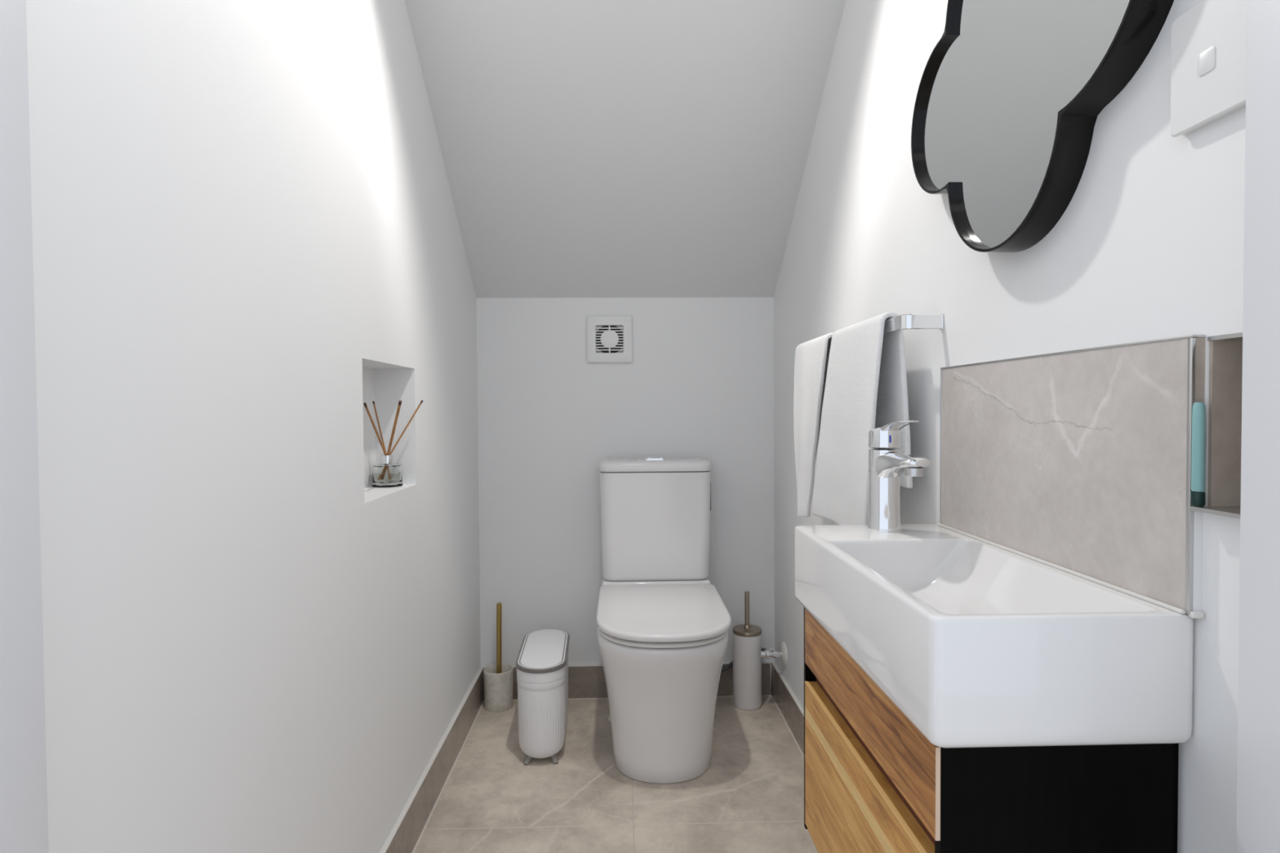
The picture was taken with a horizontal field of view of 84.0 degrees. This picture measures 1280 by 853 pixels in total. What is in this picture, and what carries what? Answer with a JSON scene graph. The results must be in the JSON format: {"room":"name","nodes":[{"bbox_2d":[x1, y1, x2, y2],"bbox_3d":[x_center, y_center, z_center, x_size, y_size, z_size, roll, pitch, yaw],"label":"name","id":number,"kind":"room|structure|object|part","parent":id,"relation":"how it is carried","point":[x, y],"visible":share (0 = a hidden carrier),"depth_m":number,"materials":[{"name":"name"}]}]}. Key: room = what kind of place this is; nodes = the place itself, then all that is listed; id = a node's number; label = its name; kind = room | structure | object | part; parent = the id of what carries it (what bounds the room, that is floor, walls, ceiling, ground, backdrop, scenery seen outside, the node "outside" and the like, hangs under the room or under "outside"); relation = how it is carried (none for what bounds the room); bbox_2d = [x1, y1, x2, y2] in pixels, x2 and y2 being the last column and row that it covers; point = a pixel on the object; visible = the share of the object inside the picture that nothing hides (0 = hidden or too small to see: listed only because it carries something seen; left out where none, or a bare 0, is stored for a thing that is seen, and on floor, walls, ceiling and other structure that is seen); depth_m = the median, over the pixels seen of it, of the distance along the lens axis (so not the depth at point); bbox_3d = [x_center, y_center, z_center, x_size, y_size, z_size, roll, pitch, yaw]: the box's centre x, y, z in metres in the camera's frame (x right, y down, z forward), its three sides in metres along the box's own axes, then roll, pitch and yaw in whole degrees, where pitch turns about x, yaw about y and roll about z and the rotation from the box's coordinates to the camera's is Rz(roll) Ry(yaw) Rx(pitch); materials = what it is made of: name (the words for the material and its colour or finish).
{"room":"bathroom","nodes":[
{"label":"bathroom","id":0,"kind":"room"},
{"bbox_2d":[26,0,480,852],"bbox_3d":[-0.630,-0.242,1.556,0.140,2.520,2.004,0,1,-2],"label":"wall","id":1,"kind":"structure","parent":0,"point":[247,238],"depth_m":0.97,"materials":[{"name":"white paint"}]},
{"bbox_2d":[363,400,422,488],"bbox_3d":[-0.594,0.043,1.675,0.120,0.212,0.202,0,1,-2],"label":"reed diffuser","id":2,"kind":"object","parent":1,"relation":"in","point":[388,474],"visible":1,"depth_m":1.71,"materials":[{"name":"clear glass"}]},
{"bbox_2d":[372,463,403,488],"bbox_3d":[-0.619,0.114,1.742,0.072,0.066,0.072,0,1,-2],"label":"bottle","id":3,"kind":"object","parent":2,"relation":"attached to","point":[384,475],"depth_m":1.71,"materials":[{"name":"clear glass"}]},
{"bbox_2d":[379,667,484,852],"bbox_3d":[-0.543,0.956,1.586,0.017,0.121,2.004,0,1,-2],"label":"baseboard","id":4,"kind":"structure","parent":1,"relation":"attached to","point":[409,828],"depth_m":1.90,"materials":[{"name":"stone"}]},
{"bbox_2d":[413,695,817,852],"bbox_3d":[-0.006,1.068,0.515,3.200,0.060,4.180,0,1,-2],"label":"floor","id":5,"kind":"structure","parent":0,"point":[749,798],"depth_m":1.92,"materials":[{"name":"beige tile"}]},
{"bbox_2d":[483,602,513,711],"bbox_3d":[-0.502,0.810,2.519,0.104,0.368,0.104,0,1,-2],"label":"toilet brush","id":6,"kind":"object","parent":5,"relation":"on","point":[498,677],"visible":1,"depth_m":2.49,"materials":[{"name":"beige stone"}]},
{"bbox_3d":[-0.499,0.795,2.518,0.023,0.339,0.019,0,1,-2],"label":"handle","id":7,"kind":"part","parent":6,"relation":"part of","materials":[{"name":"gold metal"}]},
{"bbox_2d":[515,629,569,764],"bbox_3d":[-0.305,0.851,2.268,0.158,0.296,0.384,0,1,-2],"label":"waste bin","id":8,"kind":"object","parent":5,"relation":"on","point":[542,660],"visible":1,"depth_m":2.10,"materials":[{"name":"white plastic"}]},
{"bbox_3d":[-0.306,0.705,2.264,0.147,0.005,0.373,0,1,-2],"label":"lid","id":9,"kind":"part","parent":8,"relation":"part of","materials":[{"name":"white plastic"}]},
{"bbox_2d":[595,456,731,783],"bbox_3d":[0.063,0.555,2.222,0.390,0.886,0.718,0,1,-2],"label":"toilet","id":10,"kind":"object","parent":5,"relation":"on","point":[663,626],"visible":1,"depth_m":2.06,"materials":[{"name":"white ceramic"}]},
{"bbox_3d":[0.053,0.113,2.488,0.094,0.007,0.046,0,1,-2],"label":"flush plate","id":11,"kind":"part","parent":10,"relation":"part of","materials":[{"name":"silver metal"}]},
{"bbox_3d":[0.051,0.133,2.480,0.388,0.035,0.182,0,1,-2],"label":"cistern lid","id":12,"kind":"part","parent":10,"relation":"part of","materials":[{"name":"white ceramic"}]},
{"bbox_3d":[0.065,0.575,2.139,0.378,0.012,0.526,0,1,-2],"label":"seat","id":13,"kind":"part","parent":10,"relation":"part of","materials":[{"name":"white plastic"}]},
{"bbox_3d":[0.066,0.551,2.134,0.389,0.022,0.541,0,1,-2],"label":"lid","id":14,"kind":"part","parent":10,"relation":"part of","materials":[{"name":"white plastic"}]},
{"bbox_2d":[732,591,761,710],"bbox_3d":[0.380,0.786,2.517,0.102,0.404,0.102,0,1,-2],"label":"toilet brush","id":15,"kind":"object","parent":5,"relation":"on","point":[747,637],"visible":1,"depth_m":2.48,"materials":[{"name":"white ceramic"}]},
{"bbox_3d":[0.379,0.716,2.516,0.102,0.028,0.102,0,1,-2],"label":"lid","id":16,"kind":"part","parent":15,"relation":"part of","materials":[{"name":"brown metal"}]},
{"bbox_3d":[0.379,0.651,2.514,0.016,0.134,0.016,0,1,-2],"label":"handle","id":17,"kind":"part","parent":15,"relation":"part of","materials":[{"name":"brown metal"}]},
{"bbox_2d":[404,0,845,297],"bbox_3d":[-0.027,-0.934,1.567,1.356,1.185,2.264,0,1,-2],"label":"ceiling","id":18,"kind":"structure","parent":0,"point":[590,148],"depth_m":2.03,"materials":[{"name":"white paint"}]},
{"bbox_2d":[475,297,774,666],"bbox_3d":[-0.049,0.200,2.655,1.356,1.576,0.140,0,1,-2],"label":"wall","id":19,"kind":"structure","parent":0,"point":[698,382],"depth_m":2.58,"materials":[{"name":"white paint"}]},
{"bbox_2d":[586,315,632,363],"bbox_3d":[-0.110,-0.315,2.562,0.163,0.169,0.018,0,1,-2],"label":"fan","id":20,"kind":"object","parent":19,"relation":"attached to","point":[609,338],"visible":1,"depth_m":2.56,"materials":[{"name":"white plastic"}]},
{"bbox_3d":[-0.110,-0.315,2.565,0.098,0.098,0.001,0,1,-2],"label":"duct plate","id":21,"kind":"part","parent":20,"relation":"part of","materials":[{"name":"white plastic"}]},
{"bbox_2d":[480,661,774,700],"bbox_3d":[-0.042,0.929,2.593,1.076,0.121,0.018,0,1,-2],"label":"baseboard","id":22,"kind":"structure","parent":19,"relation":"attached to","point":[585,682],"depth_m":2.59,"materials":[{"name":"stone"}]},
{"bbox_2d":[773,0,1245,852],"bbox_3d":[0.577,-0.251,1.589,0.156,2.520,2.004,0,1,-2],"label":"wall","id":23,"kind":"structure","parent":0,"point":[1148,244],"depth_m":0.96,"materials":[{"name":"white paint"}]},
{"bbox_2d":[720,661,733,671],"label":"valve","id":24,"kind":"object","parent":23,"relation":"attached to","point":[729,665],"depth_m":2.58,"materials":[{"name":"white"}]},
{"bbox_2d":[760,641,787,666],"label":"valve","id":25,"kind":"object","parent":23,"relation":"attached to","point":[768,654],"depth_m":2.44,"materials":[{"name":"white metal"}]},
{"bbox_2d":[770,662,804,757],"bbox_3d":[0.515,0.948,1.615,0.017,0.121,2.004,0,1,-2],"label":"baseboard","id":26,"kind":"structure","parent":23,"relation":"attached to","point":[791,710],"depth_m":2.34,"materials":[{"name":"stone"}]},
{"bbox_2d":[826,313,943,351],"bbox_3d":[0.480,-0.190,1.596,0.070,0.028,0.739,0,1,-2],"label":"towel rail","id":27,"kind":"object","parent":23,"relation":"attached to","point":[904,322],"visible":0.43,"depth_m":1.23,"materials":[{"name":"silver metal"}]},
{"bbox_2d":[793,333,833,516],"bbox_3d":[0.440,0.005,1.790,0.085,0.452,0.276,0,1,-2],"label":"hand towel","id":28,"kind":"object","parent":27,"relation":"hanging from","point":[811,357],"visible":0.7,"depth_m":1.76,"materials":[{"name":"white fabric"}]},
{"bbox_2d":[812,311,912,524],"bbox_3d":[0.449,0.001,1.471,0.084,0.430,0.393,0,1,-2],"label":"hand towel","id":29,"kind":"object","parent":27,"relation":"hanging from","point":[866,389],"visible":0.85,"depth_m":1.40,"materials":[{"name":"white fabric"}]},
{"bbox_3d":[0.523,-0.182,1.233,0.004,0.028,0.011,0,1,-2],"label":"wall plate","id":30,"kind":"part","parent":27,"relation":"part of","materials":[{"name":"silver metal"}]},
{"bbox_2d":[804,607,1178,852],"bbox_3d":[0.412,0.499,0.961,0.252,0.380,0.508,0,1,-2],"label":"vanity cabinet","id":31,"kind":"object","parent":23,"relation":"attached to","point":[873,783],"visible":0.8,"depth_m":0.71,"materials":[{"name":"brown wood"}]},
{"bbox_3d":[0.296,0.557,0.955,0.019,0.242,0.496,0,1,-2],"label":"drawer","id":32,"kind":"part","parent":31,"relation":"part of","materials":[{"name":"brown wood"}]},
{"bbox_3d":[0.310,0.446,0.958,0.012,0.040,0.484,0,1,-2],"label":"finger pull rail","id":33,"kind":"part","parent":31,"relation":"part of","materials":[{"name":"brown wood"}]},
{"bbox_2d":[795,523,1204,748],"bbox_3d":[0.405,0.241,0.959,0.262,0.136,0.560,0,1,-2],"label":"basin","id":34,"kind":"object","parent":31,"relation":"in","point":[979,642],"visible":0.99,"depth_m":0.69,"materials":[{"name":"white ceramic"}]},
{"bbox_2d":[867,419,931,532],"bbox_3d":[0.415,0.081,1.140,0.053,0.184,0.134,-1,1,-15],"label":"tap","id":35,"kind":"object","parent":34,"relation":"on","point":[886,464],"visible":1,"depth_m":1.16,"materials":[{"name":"silver metal"}]},
{"bbox_3d":[0.412,0.005,1.139,0.035,0.032,0.085,-1,1,-12],"label":"lever","id":36,"kind":"part","parent":35,"relation":"part of","materials":[{"name":"silver metal"}]},
{"bbox_3d":[0.416,0.070,1.124,0.045,0.060,0.102,-1,1,-12],"label":"spout","id":37,"kind":"part","parent":35,"relation":"part of","materials":[{"name":"silver metal"}]},
{"bbox_2d":[911,0,1173,252],"bbox_3d":[0.508,-0.502,0.973,0.043,0.518,0.570,0,1,-2],"label":"wall mirror","id":38,"kind":"object","parent":23,"relation":"attached to","point":[1011,96],"visible":1,"depth_m":0.94,"materials":[{"name":"black mirror"}]},
{"bbox_2d":[940,334,1205,614],"bbox_3d":[0.528,0.041,0.950,0.013,0.270,0.536,0,1,-2],"label":"backsplash","id":39,"kind":"structure","parent":23,"relation":"attached to","point":[1078,460],"depth_m":0.83,"materials":[{"name":"stone"}]},
{"bbox_3d":[0.521,0.036,1.216,0.013,0.267,0.003,0,1,-2],"label":"edge trim","id":40,"kind":"part","parent":39,"relation":"part of","materials":[{"name":"silver metal"}]},
{"bbox_3d":[0.527,-0.093,0.947,0.013,0.003,0.536,0,1,-2],"label":"edge trim","id":41,"kind":"part","parent":39,"relation":"part of","materials":[{"name":"silver metal"}]},
{"bbox_3d":[0.531,0.048,0.685,0.004,0.267,0.005,0,1,-2],"label":"edge trim","id":42,"kind":"part","parent":39,"relation":"part of","materials":[{"name":"silver metal"}]},
{"bbox_2d":[1190,402,1205,506],"bbox_3d":[0.530,0.026,0.675,0.012,0.099,0.012,0,1,-2],"label":"tube","id":43,"kind":"object","parent":23,"relation":"on","point":[1197,495],"visible":1,"depth_m":0.67,"materials":[{"name":"teal plastic"}]},
{"bbox_2d":[1170,0,1247,137],"bbox_3d":[0.533,-0.343,0.646,0.013,0.116,0.121,0,1,-2],"label":"wall switch","id":44,"kind":"object","parent":23,"relation":"attached to","point":[1208,77],"visible":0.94,"depth_m":0.66,"materials":[{"name":"white plastic"}]},
{"bbox_3d":[-0.016,-0.232,0.511,3.200,2.540,0.120,0,1,-2],"label":"wall","id":45,"kind":"structure","parent":0,"visible":0},
{"bbox_2d":[0,0,48,852],"bbox_3d":[-0.487,0.006,0.503,0.020,2.070,0.124,0,1,-2],"label":"trim","id":46,"kind":"structure","parent":45,"relation":"attached to","point":[24,813],"depth_m":0.55,"materials":[{"name":"white paint"}]},
{"bbox_2d":[1235,0,1279,852],"bbox_3d":[0.512,-0.001,0.530,0.020,2.070,0.124,0,1,-2],"label":"trim","id":47,"kind":"structure","parent":45,"relation":"attached to","point":[1258,763],"depth_m":0.57,"materials":[{"name":"white paint"}]}
]}

